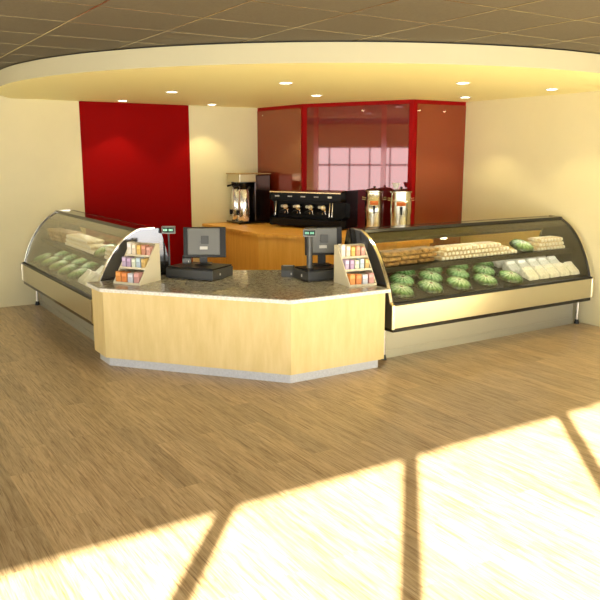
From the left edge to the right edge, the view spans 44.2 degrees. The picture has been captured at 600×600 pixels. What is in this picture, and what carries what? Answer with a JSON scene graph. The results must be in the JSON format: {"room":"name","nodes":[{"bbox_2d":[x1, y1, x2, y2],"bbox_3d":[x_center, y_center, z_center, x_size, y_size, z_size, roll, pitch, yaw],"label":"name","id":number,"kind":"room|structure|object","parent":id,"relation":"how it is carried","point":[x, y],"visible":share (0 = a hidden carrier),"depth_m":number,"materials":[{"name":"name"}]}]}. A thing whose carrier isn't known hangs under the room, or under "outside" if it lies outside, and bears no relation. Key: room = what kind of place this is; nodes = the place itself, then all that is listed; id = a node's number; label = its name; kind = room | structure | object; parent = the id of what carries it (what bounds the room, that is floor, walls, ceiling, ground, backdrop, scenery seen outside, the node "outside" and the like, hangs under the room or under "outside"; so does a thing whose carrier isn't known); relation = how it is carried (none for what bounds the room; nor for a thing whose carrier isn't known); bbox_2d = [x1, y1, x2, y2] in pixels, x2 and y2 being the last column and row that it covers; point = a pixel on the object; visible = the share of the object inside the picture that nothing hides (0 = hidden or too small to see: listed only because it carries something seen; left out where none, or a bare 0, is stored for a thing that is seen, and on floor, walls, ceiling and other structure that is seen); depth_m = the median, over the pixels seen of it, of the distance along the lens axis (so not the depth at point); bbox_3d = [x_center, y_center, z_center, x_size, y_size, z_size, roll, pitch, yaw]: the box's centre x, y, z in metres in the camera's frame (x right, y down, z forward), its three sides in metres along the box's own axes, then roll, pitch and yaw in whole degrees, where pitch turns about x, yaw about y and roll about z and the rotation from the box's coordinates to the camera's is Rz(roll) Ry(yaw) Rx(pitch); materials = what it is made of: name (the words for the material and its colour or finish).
{"room":"food shop","nodes":[
{"label":"food shop","id":0,"kind":"room"},
{"bbox_2d":[0,95,257,306],"bbox_3d":[-5.303,-1.457,10.759,15.200,3.340,0.150,-7,13,-32],"label":"wall","id":1,"kind":"structure","parent":0,"point":[41,172],"depth_m":11.53,"materials":[{"name":"beige paint"}]},
{"bbox_2d":[79,101,192,264],"bbox_3d":[-2.674,-1.665,12.346,1.860,3.140,0.006,-7,13,-32],"label":"wall panel","id":2,"kind":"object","parent":1,"relation":"attached to","point":[136,156],"depth_m":12.23,"materials":[{"name":"red paint"}]},
{"bbox_2d":[0,304,599,599],"bbox_3d":[-1.652,1.337,5.423,15.300,0.100,13.910,-7,13,-32],"label":"floor","id":3,"kind":"structure","parent":0,"point":[467,471],"depth_m":5.35,"materials":[{"name":"brown wood"}]},
{"bbox_2d":[20,209,168,340],"bbox_3d":[-2.951,-0.395,10.205,0.971,1.468,3.558,-7,13,-32],"label":"display case","id":4,"kind":"object","parent":3,"relation":"on","point":[70,301],"visible":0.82,"depth_m":9.83,"materials":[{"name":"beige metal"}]},
{"bbox_2d":[32,253,53,262],"bbox_3d":[-3.916,-0.642,11.275,0.325,0.140,0.341,-6,13,-29],"label":"tart","id":5,"kind":"object","parent":4,"relation":"on","point":[39,258],"visible":0.84,"depth_m":11.17,"materials":[{"name":"green"}]},
{"bbox_2d":[40,256,61,266],"bbox_3d":[-3.667,-0.569,10.896,0.325,0.140,0.341,-8,13,-34],"label":"tart","id":6,"kind":"object","parent":4,"relation":"on","point":[47,262],"visible":0.9,"depth_m":10.80,"materials":[{"name":"green"}]},
{"bbox_2d":[48,260,70,270],"bbox_3d":[-3.418,-0.494,10.516,0.325,0.140,0.341,-7,13,-33],"label":"salad","id":7,"kind":"object","parent":4,"relation":"on","point":[57,265],"visible":0.9,"depth_m":10.41,"materials":[{"name":"green"}]},
{"bbox_2d":[54,250,71,257],"bbox_3d":[-3.581,-0.693,11.206,0.325,0.140,0.341,-7,13,-31],"label":"tart","id":8,"kind":"object","parent":4,"relation":"on","point":[62,254],"visible":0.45,"depth_m":11.10,"materials":[{"name":"green"}]},
{"bbox_2d":[57,264,80,275],"bbox_3d":[-3.169,-0.420,10.136,0.325,0.140,0.341,-6,13,-30],"label":"salad","id":9,"kind":"object","parent":4,"relation":"on","point":[67,269],"visible":0.91,"depth_m":10.04,"materials":[{"name":"green"}]},
{"bbox_2d":[62,254,79,261],"bbox_3d":[-3.332,-0.619,10.826,0.325,0.140,0.341,-8,14,-36],"label":"tart","id":10,"kind":"object","parent":4,"relation":"on","point":[71,257],"visible":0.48,"depth_m":10.71,"materials":[{"name":"green"}]},
{"bbox_2d":[41,238,106,265],"bbox_3d":[-2.880,-0.674,10.197,0.482,0.058,3.490,-7,13,-32],"label":"shelf","id":11,"kind":"object","parent":4,"relation":"attached to","point":[101,260],"depth_m":10.14,"materials":[{"name":"black"}]},
{"bbox_2d":[66,268,88,279],"bbox_3d":[-2.921,-0.346,9.756,0.325,0.140,0.341,-7,13,-31],"label":"salad","id":12,"kind":"object","parent":4,"relation":"on","point":[77,273],"visible":0.8,"depth_m":9.65,"materials":[{"name":"green"}]},
{"bbox_2d":[71,257,89,265],"bbox_3d":[-3.083,-0.544,10.447,0.325,0.140,0.341,-6,13,-29],"label":"tart","id":13,"kind":"object","parent":4,"relation":"on","point":[80,261],"visible":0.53,"depth_m":10.34,"materials":[{"name":"green"}]},
{"bbox_2d":[78,269,91,283],"bbox_3d":[-2.727,-0.303,9.455,0.190,0.162,0.190,-7,13,-32],"label":"sandwich","id":14,"kind":"object","parent":4,"relation":"on","point":[88,272],"visible":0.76,"depth_m":9.42,"materials":[{"name":"white food"}]},
{"bbox_2d":[83,271,97,285],"bbox_3d":[-2.615,-0.269,9.283,0.190,0.162,0.190,-7,13,-32],"label":"sandwich","id":15,"kind":"object","parent":4,"relation":"on","point":[93,274],"visible":0.62,"depth_m":9.26,"materials":[{"name":"white food"}]},
{"bbox_2d":[80,261,101,269],"bbox_3d":[-2.835,-0.470,10.067,0.325,0.140,0.341,-6,13,-28],"label":"tart","id":16,"kind":"object","parent":4,"relation":"on","point":[91,265],"visible":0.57,"depth_m":9.96,"materials":[{"name":"green"}]},
{"bbox_2d":[94,243,116,256],"bbox_3d":[-2.470,-0.636,9.432,0.319,0.153,0.341,-8,13,-34],"label":"tart","id":17,"kind":"object","parent":4,"relation":"on","point":[99,252],"visible":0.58,"depth_m":9.34,"materials":[{"name":"green"}]},
{"bbox_3d":[-3.330,-0.866,10.913,0.240,0.059,0.280,-8,14,-37],"label":"pastry","id":18,"kind":"object","parent":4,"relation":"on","visible":0},
{"bbox_3d":[-3.339,-0.922,10.878,0.240,0.059,0.280,-8,14,-37],"label":"pastry","id":19,"kind":"object","parent":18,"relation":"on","visible":0},
{"bbox_2d":[61,231,82,235],"bbox_3d":[-3.348,-0.978,10.843,0.240,0.059,0.280,-8,14,-37],"label":"pastry","id":20,"kind":"object","parent":19,"relation":"on","point":[64,233],"visible":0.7,"depth_m":10.78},
{"bbox_2d":[87,270,390,382],"bbox_3d":[-0.722,0.274,8.283,2.640,0.890,2.190,-7,13,-32],"label":"counter","id":21,"kind":"object","parent":3,"relation":"on","point":[265,325],"depth_m":7.83,"materials":[{"name":"brown wood"}]},
{"bbox_2d":[113,242,160,284],"bbox_3d":[-1.855,-0.418,8.397,0.360,0.425,0.400,5,12,24],"label":"rack","id":22,"kind":"object","parent":21,"relation":"on","point":[151,272],"visible":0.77,"depth_m":8.39,"materials":[{"name":"beige laminate"}]},
{"bbox_2d":[115,270,124,281],"bbox_3d":[-2.028,-0.267,8.350,0.068,0.125,0.086,5,12,24],"label":"snack packet","id":23,"kind":"object","parent":22,"relation":"on","point":[118,273],"visible":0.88,"depth_m":8.31,"materials":[{"name":"orange"}]},
{"bbox_2d":[121,271,130,281],"bbox_3d":[-1.953,-0.257,8.317,0.068,0.119,0.086,5,12,24],"label":"snack packet","id":24,"kind":"object","parent":22,"relation":"on","point":[124,274],"visible":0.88,"depth_m":8.28,"materials":[{"name":"orange"}]},
{"bbox_2d":[114,281,138,284],"bbox_3d":[-1.857,-0.219,8.431,0.336,0.022,0.390,5,12,24],"label":"shelf","id":25,"kind":"object","parent":22,"relation":"attached to","point":[116,282],"depth_m":8.26,"materials":[{"name":"beige laminate"}]},
{"bbox_2d":[127,241,134,253],"bbox_3d":[-1.942,-0.597,8.501,0.051,0.145,0.086,5,12,24],"label":"snack packet","id":26,"kind":"object","parent":22,"relation":"on","point":[129,244],"visible":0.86,"depth_m":8.46,"materials":[{"name":"white"}]},
{"bbox_2d":[128,272,133,282],"bbox_3d":[-1.878,-0.248,8.284,0.068,0.113,0.086,5,12,24],"label":"snack packet","id":27,"kind":"object","parent":22,"relation":"on","point":[130,275],"visible":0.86,"depth_m":8.24,"materials":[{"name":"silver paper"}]},
{"bbox_2d":[121,266,144,269],"bbox_3d":[-1.831,-0.382,8.457,0.336,0.022,0.266,5,12,24],"label":"shelf","id":28,"kind":"object","parent":22,"relation":"attached to","point":[122,267],"depth_m":8.36,"materials":[{"name":"beige laminate"}]},
{"bbox_2d":[132,243,139,253],"bbox_3d":[-1.881,-0.585,8.476,0.051,0.131,0.086,5,12,24],"label":"snack packet","id":29,"kind":"object","parent":22,"relation":"on","point":[134,247],"visible":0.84,"depth_m":8.44,"materials":[{"name":"white"}]},
{"bbox_2d":[126,254,149,256],"bbox_3d":[-1.810,-0.519,8.479,0.336,0.022,0.161,5,12,24],"label":"shelf","id":30,"kind":"object","parent":22,"relation":"attached to","point":[131,255],"depth_m":8.42,"materials":[{"name":"beige laminate"}]},
{"bbox_2d":[134,272,142,282],"bbox_3d":[-1.802,-0.247,8.250,0.068,0.125,0.086,5,12,24],"label":"snack packet","id":31,"kind":"object","parent":22,"relation":"on","point":[137,275],"visible":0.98,"depth_m":8.21,"materials":[{"name":"pink"}]},
{"bbox_2d":[141,258,148,267],"bbox_3d":[-1.744,-0.414,8.329,0.051,0.112,0.086,5,12,24],"label":"snack packet","id":32,"kind":"object","parent":22,"relation":"on","point":[144,261],"visible":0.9,"depth_m":8.29,"materials":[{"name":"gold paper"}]},
{"bbox_2d":[161,226,175,265],"bbox_3d":[-1.563,-0.588,8.836,0.160,0.590,0.100,0,11,0],"label":"display","id":33,"kind":"object","parent":21,"relation":"on","point":[168,230],"visible":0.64,"depth_m":8.77,"materials":[{"name":"grey plastic"}]},
{"bbox_2d":[166,227,232,280],"bbox_3d":[-1.190,-0.563,8.729,0.649,0.582,0.473,5,12,24],"label":"cash register","id":34,"kind":"object","parent":21,"relation":"on","point":[202,243],"visible":0.94,"depth_m":8.72,"materials":[{"name":"grey plastic"}]},
{"bbox_2d":[182,255,191,263],"bbox_3d":[-1.359,-0.492,8.896,0.100,0.104,0.103,0,11,0],"label":"receipt printer","id":35,"kind":"object","parent":34,"relation":"on","point":[184,260],"visible":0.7,"depth_m":8.85,"materials":[{"name":"grey plastic"}]},
{"bbox_2d":[168,262,231,270],"bbox_3d":[-1.184,-0.404,8.764,0.610,0.020,0.440,5,12,24],"label":"tray","id":36,"kind":"object","parent":34,"relation":"on","point":[194,266],"depth_m":8.65,"materials":[{"name":"black plastic"}]},
{"bbox_2d":[183,227,225,257],"bbox_3d":[-1.130,-0.684,8.765,0.500,0.359,0.078,-1,11,-3],"label":"monitor","id":37,"kind":"object","parent":34,"relation":"on","point":[198,242],"depth_m":8.73,"materials":[{"name":"black plastic"}]},
{"bbox_2d":[87,270,390,303],"bbox_3d":[-0.722,-0.142,8.202,2.640,0.042,2.190,-7,13,-32],"label":"countertop","id":38,"kind":"structure","parent":21,"relation":"on","point":[265,286],"depth_m":8.00,"materials":[{"name":"stone"}]},
{"bbox_2d":[281,265,294,276],"bbox_3d":[-0.143,-0.353,8.823,0.160,0.134,0.183,0,11,0],"label":"receipt printer","id":39,"kind":"object","parent":21,"relation":"on","point":[286,270],"visible":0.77,"depth_m":8.74,"materials":[{"name":"grey plastic"}]},
{"bbox_2d":[293,227,341,281],"bbox_3d":[0.245,-0.549,8.644,0.585,0.588,0.422,-6,13,-29],"label":"cash register","id":40,"kind":"object","parent":21,"relation":"on","point":[325,239],"visible":0.79,"depth_m":8.67,"materials":[{"name":"grey plastic"}]},
{"bbox_2d":[303,229,315,269],"bbox_3d":[0.109,-0.577,8.401,0.150,0.460,0.100,0,11,0],"label":"display","id":41,"kind":"object","parent":40,"relation":"on","point":[309,233],"visible":1,"depth_m":8.37,"materials":[{"name":"grey plastic"}]},
{"bbox_2d":[295,264,333,271],"bbox_3d":[0.231,-0.380,8.641,0.480,0.020,0.330,-6,13,-29],"label":"tray","id":42,"kind":"object","parent":40,"relation":"on","point":[317,267],"depth_m":8.56,"materials":[{"name":"black plastic"}]},
{"bbox_2d":[305,227,341,254],"bbox_3d":[0.275,-0.696,8.721,0.440,0.329,0.074,-1,11,-7],"label":"monitor","id":43,"kind":"object","parent":40,"relation":"on","point":[325,239],"depth_m":8.69,"materials":[{"name":"black plastic"}]},
{"bbox_2d":[334,243,376,286],"bbox_3d":[0.619,-0.394,8.273,0.345,0.425,0.370,-5,12,-24],"label":"rack","id":44,"kind":"object","parent":21,"relation":"on","point":[340,273],"visible":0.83,"depth_m":8.26,"materials":[{"name":"beige laminate"}]},
{"bbox_2d":[338,244,344,256],"bbox_3d":[0.467,-0.550,8.263,0.048,0.145,0.086,-5,12,-24],"label":"snack packet","id":45,"kind":"object","parent":44,"relation":"on","point":[341,246],"visible":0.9,"depth_m":8.23,"materials":[{"name":"white"}]},
{"bbox_2d":[345,245,349,256],"bbox_3d":[0.524,-0.548,8.290,0.048,0.131,0.086,-5,12,-24],"label":"snack packet","id":46,"kind":"object","parent":44,"relation":"on","point":[347,247],"visible":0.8,"depth_m":8.26,"materials":[{"name":"white"}]},
{"bbox_2d":[347,273,354,284],"bbox_3d":[0.560,-0.225,8.138,0.064,0.125,0.086,-5,12,-24],"label":"snack packet","id":47,"kind":"object","parent":44,"relation":"on","point":[351,277],"visible":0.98,"depth_m":8.10,"materials":[{"name":"orange"}]},
{"bbox_2d":[342,255,366,258],"bbox_3d":[0.577,-0.493,8.345,0.321,0.022,0.152,-5,12,-24],"label":"shelf","id":48,"kind":"object","parent":44,"relation":"attached to","point":[364,256],"depth_m":8.29,"materials":[{"name":"beige laminate"}]},
{"bbox_2d":[355,273,361,284],"bbox_3d":[0.632,-0.229,8.171,0.064,0.119,0.086,-5,12,-24],"label":"snack packet","id":49,"kind":"object","parent":44,"relation":"on","point":[358,277],"visible":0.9,"depth_m":8.13,"materials":[{"name":"orange"}]},
{"bbox_2d":[346,268,370,271],"bbox_3d":[0.597,-0.357,8.328,0.321,0.022,0.247,-5,12,-24],"label":"shelf","id":50,"kind":"object","parent":44,"relation":"attached to","point":[362,269],"depth_m":8.24,"materials":[{"name":"beige laminate"}]},
{"bbox_2d":[350,283,375,286],"bbox_3d":[0.621,-0.195,8.307,0.321,0.022,0.360,-5,12,-24],"label":"shelf","id":51,"kind":"object","parent":44,"relation":"attached to","point":[369,284],"depth_m":8.14,"materials":[{"name":"beige laminate"}]},
{"bbox_2d":[361,273,367,283],"bbox_3d":[0.704,-0.232,8.204,0.064,0.113,0.086,-5,12,-24],"label":"snack packet","id":52,"kind":"object","parent":44,"relation":"on","point":[364,280],"visible":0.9,"depth_m":8.16,"materials":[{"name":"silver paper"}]},
{"bbox_2d":[365,272,373,283],"bbox_3d":[0.775,-0.244,8.235,0.064,0.125,0.086,-5,12,-24],"label":"snack packet","id":53,"kind":"object","parent":44,"relation":"on","point":[370,274],"visible":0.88,"depth_m":8.20,"materials":[{"name":"pink"}]},
{"bbox_2d":[202,222,432,269],"bbox_3d":[0.112,-0.555,11.909,4.412,1.130,1.697,9,14,39],"label":"counter","id":54,"kind":"object","parent":3,"relation":"on","point":[249,246],"depth_m":11.45,"materials":[{"name":"orange wood"}]},
{"bbox_2d":[226,173,270,223],"bbox_3d":[-0.926,-1.806,13.091,0.678,0.872,0.489,-7,13,-32],"label":"coffee brewer","id":55,"kind":"object","parent":54,"relation":"on","point":[250,201],"visible":0.98,"depth_m":12.96,"materials":[{"name":"black"}]},
{"bbox_2d":[231,182,239,188],"bbox_3d":[-1.113,-2.030,13.070,0.200,0.120,0.200,-7,13,-32],"label":"basket","id":56,"kind":"object","parent":55,"relation":"on","point":[232,183],"depth_m":13.00,"materials":[{"name":"black"}]},
{"bbox_2d":[238,182,248,188],"bbox_3d":[-0.984,-1.991,12.872,0.200,0.120,0.200,-7,13,-32],"label":"basket","id":57,"kind":"object","parent":55,"relation":"on","point":[242,185],"depth_m":12.79,"materials":[{"name":"black"}]},
{"bbox_2d":[227,220,269,223],"bbox_3d":[-0.914,-1.404,13.177,0.640,0.030,0.480,-7,13,-32],"label":"tray","id":58,"kind":"object","parent":55,"relation":"on","point":[229,221],"depth_m":12.98,"materials":[{"name":"black"}]},
{"bbox_2d":[269,190,357,228],"bbox_3d":[0.203,-1.504,12.203,1.467,0.620,0.550,7,13,31],"label":"espresso machine","id":59,"kind":"object","parent":54,"relation":"on","point":[291,207],"visible":0.98,"depth_m":12.06,"materials":[{"name":"black metal"}]},
{"bbox_2d":[202,222,432,245],"bbox_3d":[0.112,-1.085,11.806,4.412,0.050,1.697,9,14,39],"label":"countertop","id":60,"kind":"structure","parent":54,"relation":"on","point":[265,229],"depth_m":11.77,"materials":[{"name":"orange wood"}]},
{"bbox_2d":[362,186,385,226],"bbox_3d":[1.165,-1.438,11.633,0.319,0.707,0.319,-9,14,-38],"label":"urn","id":61,"kind":"object","parent":54,"relation":"on","point":[374,201],"visible":0.81,"depth_m":11.52,"materials":[{"name":"silver metal"}]},
{"bbox_2d":[388,187,413,225],"bbox_3d":[1.553,-1.391,11.392,0.346,0.707,0.346,-9,14,-38],"label":"urn","id":62,"kind":"object","parent":54,"relation":"on","point":[401,202],"visible":0.9,"depth_m":11.26,"materials":[{"name":"silver metal"}]},
{"bbox_2d":[344,215,594,359],"bbox_3d":[2.258,-0.260,9.512,3.558,1.468,0.971,-7,13,-32],"label":"display case","id":63,"kind":"object","parent":3,"relation":"on","point":[424,321],"visible":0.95,"depth_m":9.21,"materials":[{"name":"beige metal"}]},
{"bbox_2d":[384,261,398,266],"bbox_3d":[0.985,-0.434,8.699,0.280,0.059,0.240,-6,12,-28],"label":"pastry","id":64,"kind":"object","parent":63,"relation":"on","point":[392,263],"visible":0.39,"depth_m":8.62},
{"bbox_2d":[382,256,400,261],"bbox_3d":[1.008,-0.493,8.679,0.280,0.059,0.240,-6,12,-28],"label":"pastry","id":65,"kind":"object","parent":64,"relation":"on","point":[393,258],"visible":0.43,"depth_m":8.58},
{"bbox_2d":[379,250,402,256],"bbox_3d":[1.031,-0.552,8.659,0.280,0.059,0.240,-6,12,-28],"label":"pastry","id":66,"kind":"object","parent":65,"relation":"on","point":[384,253],"visible":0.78,"depth_m":8.56,"materials":[{"name":"food"}]},
{"bbox_2d":[389,273,414,287],"bbox_3d":[1.219,-0.238,8.875,0.341,0.140,0.325,-7,13,-33],"label":"salad","id":67,"kind":"object","parent":63,"relation":"on","point":[396,277],"visible":0.8,"depth_m":8.80,"materials":[{"name":"green"}]},
{"bbox_2d":[390,283,414,298],"bbox_3d":[1.160,-0.113,8.559,0.341,0.140,0.325,-6,13,-29],"label":"salad","id":68,"kind":"object","parent":63,"relation":"on","point":[399,290],"visible":0.8,"depth_m":8.46,"materials":[{"name":"green"}]},
{"bbox_2d":[391,270,415,277],"bbox_3d":[1.280,-0.361,9.188,0.341,0.140,0.325,-7,13,-31],"label":"tart","id":69,"kind":"object","parent":63,"relation":"on","point":[412,273],"visible":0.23,"depth_m":9.08,"materials":[{"name":"green"}]},
{"bbox_2d":[395,259,416,264],"bbox_3d":[1.229,-0.471,8.889,0.280,0.059,0.240,-7,13,-32],"label":"pastry","id":70,"kind":"object","parent":63,"relation":"on","point":[408,261],"visible":0.55,"depth_m":8.79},
{"bbox_2d":[397,254,418,259],"bbox_3d":[1.252,-0.530,8.868,0.280,0.059,0.240,-7,13,-32],"label":"pastry","id":71,"kind":"object","parent":70,"relation":"on","point":[410,256],"visible":0.56,"depth_m":8.76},
{"bbox_2d":[392,248,421,254],"bbox_3d":[1.276,-0.589,8.848,0.280,0.059,0.240,-7,13,-32],"label":"pastry","id":72,"kind":"object","parent":71,"relation":"on","point":[406,251],"visible":0.75,"depth_m":8.78,"materials":[{"name":"food"}]},
{"bbox_2d":[416,257,434,262],"bbox_3d":[1.474,-0.508,9.078,0.280,0.059,0.240,-8,14,-37],"label":"pastry","id":73,"kind":"object","parent":63,"relation":"on","point":[425,259],"visible":0.58,"depth_m":8.97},
{"bbox_2d":[418,252,436,257],"bbox_3d":[1.497,-0.567,9.057,0.280,0.059,0.240,-8,14,-37],"label":"pastry","id":74,"kind":"object","parent":73,"relation":"on","point":[427,254],"visible":0.59,"depth_m":8.95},
{"bbox_2d":[411,246,438,252],"bbox_3d":[1.520,-0.626,9.037,0.280,0.059,0.240,-8,14,-37],"label":"pastry","id":75,"kind":"object","parent":74,"relation":"on","point":[424,249],"visible":0.71,"depth_m":8.97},
{"bbox_2d":[416,279,443,294],"bbox_3d":[1.547,-0.160,8.803,0.341,0.140,0.325,-6,13,-29],"label":"salad","id":76,"kind":"object","parent":63,"relation":"on","point":[427,286],"visible":1,"depth_m":8.71,"materials":[{"name":"green"}]},
{"bbox_2d":[417,270,443,283],"bbox_3d":[1.606,-0.286,9.119,0.341,0.140,0.325,-8,14,-37],"label":"tart","id":77,"kind":"object","parent":63,"relation":"on","point":[424,274],"visible":0.79,"depth_m":9.05,"materials":[{"name":"green"}]},
{"bbox_2d":[419,267,443,274],"bbox_3d":[1.667,-0.409,9.432,0.341,0.140,0.325,-6,13,-29],"label":"tart","id":78,"kind":"object","parent":63,"relation":"on","point":[439,270],"visible":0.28,"depth_m":9.32,"materials":[{"name":"green"}]},
{"bbox_2d":[444,267,470,279],"bbox_3d":[1.993,-0.333,9.363,0.341,0.140,0.325,-7,13,-32],"label":"tart","id":79,"kind":"object","parent":63,"relation":"on","point":[451,271],"visible":0.84,"depth_m":9.29,"materials":[{"name":"green"}]},
{"bbox_2d":[444,276,471,290],"bbox_3d":[1.934,-0.208,9.047,0.341,0.140,0.325,-7,13,-31],"label":"salad","id":80,"kind":"object","parent":63,"relation":"on","point":[455,282],"visible":1,"depth_m":8.96,"materials":[{"name":"green"}]},
{"bbox_2d":[446,264,469,271],"bbox_3d":[2.054,-0.457,9.676,0.341,0.140,0.325,-7,13,-33],"label":"tart","id":81,"kind":"object","parent":63,"relation":"on","point":[465,266],"visible":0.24,"depth_m":9.57,"materials":[{"name":"green"}]},
{"bbox_2d":[386,248,574,272],"bbox_3d":[2.213,-0.544,9.529,3.490,0.058,0.482,-7,13,-32],"label":"shelf","id":82,"kind":"object","parent":63,"relation":"attached to","point":[566,251],"depth_m":9.30,"materials":[{"name":"black"}]},
{"bbox_2d":[470,264,495,276],"bbox_3d":[2.380,-0.381,9.607,0.341,0.140,0.325,-6,13,-30],"label":"tart","id":83,"kind":"object","parent":63,"relation":"on","point":[478,268],"visible":0.81,"depth_m":9.54,"materials":[{"name":"green"}]},
{"bbox_2d":[472,262,494,268],"bbox_3d":[2.441,-0.504,9.920,0.341,0.140,0.325,-7,13,-31],"label":"tart","id":84,"kind":"object","parent":63,"relation":"on","point":[490,264],"visible":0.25,"depth_m":9.81,"materials":[{"name":"green"}]},
{"bbox_2d":[471,273,497,286],"bbox_3d":[2.321,-0.256,9.291,0.341,0.140,0.325,-7,13,-32],"label":"salad","id":85,"kind":"object","parent":63,"relation":"on","point":[483,279],"visible":1,"depth_m":9.20,"materials":[{"name":"green"}]},
{"bbox_2d":[492,260,505,267],"bbox_3d":[2.688,-0.532,10.032,0.190,0.162,0.190,-7,13,-32],"label":"sandwich","id":86,"kind":"object","parent":63,"relation":"on","point":[498,264],"visible":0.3,"depth_m":9.96,"materials":[{"name":"white food"}]},
{"bbox_2d":[497,270,522,283],"bbox_3d":[2.708,-0.303,9.535,0.341,0.140,0.325,-7,13,-31],"label":"salad","id":87,"kind":"object","parent":63,"relation":"on","point":[505,275],"visible":1,"depth_m":9.45,"materials":[{"name":"green"}]},
{"bbox_2d":[502,260,519,273],"bbox_3d":[2.829,-0.441,9.864,0.190,0.162,0.190,-7,13,-32],"label":"sandwich","id":88,"kind":"object","parent":63,"relation":"on","point":[510,265],"visible":0.69,"depth_m":9.84,"materials":[{"name":"white food"}]},
{"bbox_2d":[509,239,533,252],"bbox_3d":[2.971,-0.730,9.911,0.341,0.153,0.319,-8,13,-34],"label":"tart","id":89,"kind":"object","parent":63,"relation":"on","point":[518,244],"visible":1,"depth_m":9.82,"materials":[{"name":"green"}]},
{"bbox_2d":[515,259,528,267],"bbox_3d":[3.004,-0.463,9.974,0.190,0.162,0.190,-7,13,-32],"label":"sandwich","id":90,"kind":"object","parent":63,"relation":"on","point":[521,263],"visible":0.57,"depth_m":9.96,"materials":[{"name":"white food"}]},
{"bbox_2d":[519,266,538,280],"bbox_3d":[3.012,-0.355,9.722,0.190,0.162,0.190,-7,13,-32],"label":"sandwich","id":91,"kind":"object","parent":63,"relation":"on","point":[526,272],"visible":0.96,"depth_m":9.69,"materials":[{"name":"white food"}]},
{"bbox_2d":[525,258,539,266],"bbox_3d":[3.179,-0.484,10.084,0.190,0.162,0.190,-7,13,-32],"label":"sandwich","id":92,"kind":"object","parent":63,"relation":"on","point":[531,261],"visible":0.54,"depth_m":10.07,"materials":[{"name":"white food"}]},
{"bbox_2d":[532,265,548,278],"bbox_3d":[3.187,-0.376,9.832,0.190,0.162,0.190,-7,13,-32],"label":"sandwich","id":93,"kind":"object","parent":63,"relation":"on","point":[541,272],"visible":0.91,"depth_m":9.80,"materials":[{"name":"white food"}]},
{"bbox_2d":[536,257,549,264],"bbox_3d":[3.354,-0.505,10.195,0.190,0.162,0.190,-7,13,-32],"label":"sandwich","id":94,"kind":"object","parent":63,"relation":"on","point":[541,260],"visible":0.54,"depth_m":10.18,"materials":[{"name":"white food"}]},
{"bbox_2d":[542,264,559,277],"bbox_3d":[3.362,-0.398,9.943,0.190,0.162,0.190,-7,13,-32],"label":"sandwich","id":95,"kind":"object","parent":63,"relation":"on","point":[552,272],"visible":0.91,"depth_m":9.91,"materials":[{"name":"white food"}]},
{"bbox_2d":[546,256,558,263],"bbox_3d":[3.529,-0.527,10.305,0.190,0.162,0.190,-7,13,-32],"label":"sandwich","id":96,"kind":"object","parent":63,"relation":"on","point":[551,259],"visible":0.53,"depth_m":10.29,"materials":[{"name":"white food"}]},
{"bbox_2d":[552,262,569,275],"bbox_3d":[3.537,-0.419,10.053,0.190,0.162,0.190,-7,13,-32],"label":"sandwich","id":97,"kind":"object","parent":63,"relation":"on","point":[559,267],"visible":0.9,"depth_m":10.02,"materials":[{"name":"white food"}]},
{"bbox_2d":[562,261,579,274],"bbox_3d":[3.712,-0.441,10.163,0.190,0.162,0.190,-7,13,-32],"label":"sandwich","id":98,"kind":"object","parent":63,"relation":"on","point":[569,265],"visible":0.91,"depth_m":10.13,"materials":[{"name":"white food"}]},
{"bbox_2d":[0,0,599,69],"bbox_3d":[-1.652,-2.040,4.764,15.300,0.100,13.910,-7,13,-32],"label":"ceiling","id":99,"kind":"structure","parent":0,"point":[425,11],"depth_m":5.84,"materials":[{"name":"tile"}]},
{"bbox_2d":[257,99,465,223],"bbox_3d":[0.941,-1.756,12.816,2.050,3.140,3.110,-7,13,-32],"label":"wall","id":100,"kind":"structure","parent":0,"point":[413,103],"depth_m":11.56,"materials":[{"name":"red"}]},
{"bbox_2d":[257,104,465,246],"bbox_3d":[0.761,-1.648,12.419,3.735,3.080,0.895,5,12,23],"label":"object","id":101,"kind":"structure","parent":100,"relation":"attached to","point":[360,148],"depth_m":11.84,"materials":[{"name":"red glass"}]},
{"bbox_2d":[461,91,599,326],"bbox_3d":[4.705,-1.123,9.046,0.150,3.340,13.610,-7,13,-32],"label":"wall","id":102,"kind":"structure","parent":0,"point":[535,155],"depth_m":10.71,"materials":[{"name":"beige paint"}]},
{"bbox_2d":[0,42,599,107],"bbox_3d":[-0.035,-2.837,9.677,6.800,0.184,6.889,-7,13,-32],"label":"soffit","id":103,"kind":"structure","parent":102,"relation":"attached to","point":[247,75],"depth_m":7.89,"materials":[{"name":"yellow paint"}]},
{"bbox_2d":[0,0,599,62],"bbox_3d":[-1.637,-2.002,4.842,14.800,0.004,13.410,-7,13,-32],"label":"grid","id":104,"kind":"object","parent":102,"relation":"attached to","point":[98,5],"depth_m":5.95,"materials":[{"name":"beige"}]},
{"bbox_2d":[8,41,599,66],"bbox_3d":[-0.031,-2.939,9.678,6.770,0.016,6.859,-7,13,-32],"label":"trim","id":105,"kind":"structure","parent":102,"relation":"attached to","point":[268,41],"depth_m":7.00,"materials":[{"name":"black"}]},
{"bbox_3d":[-2.722,-0.719,9.860,0.264,0.062,0.062,-7,13,-33],"label":"roll","id":106,"kind":"object","parent":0,"visible":0},
{"bbox_2d":[85,239,104,243],"bbox_3d":[-2.738,-0.779,9.875,0.264,0.062,0.062,-7,13,-34],"label":"roll","id":107,"kind":"object","parent":106,"relation":"on","point":[94,241],"visible":1,"depth_m":9.85,"materials":[{"name":"white"}]},
{"label":"roll","id":108,"kind":"object","parent":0,"visible":0},
{"bbox_3d":[3.239,-0.768,10.108,0.062,0.062,0.264,-7,13,-30],"label":"roll","id":109,"kind":"object","parent":108,"relation":"on","visible":0},
{"bbox_2d":[528,237,543,242],"bbox_3d":[3.213,-0.819,10.081,0.062,0.062,0.264,-7,13,-31],"label":"roll","id":110,"kind":"object","parent":109,"relation":"on","point":[532,239],"visible":1,"depth_m":10.05,"materials":[{"name":"white"}]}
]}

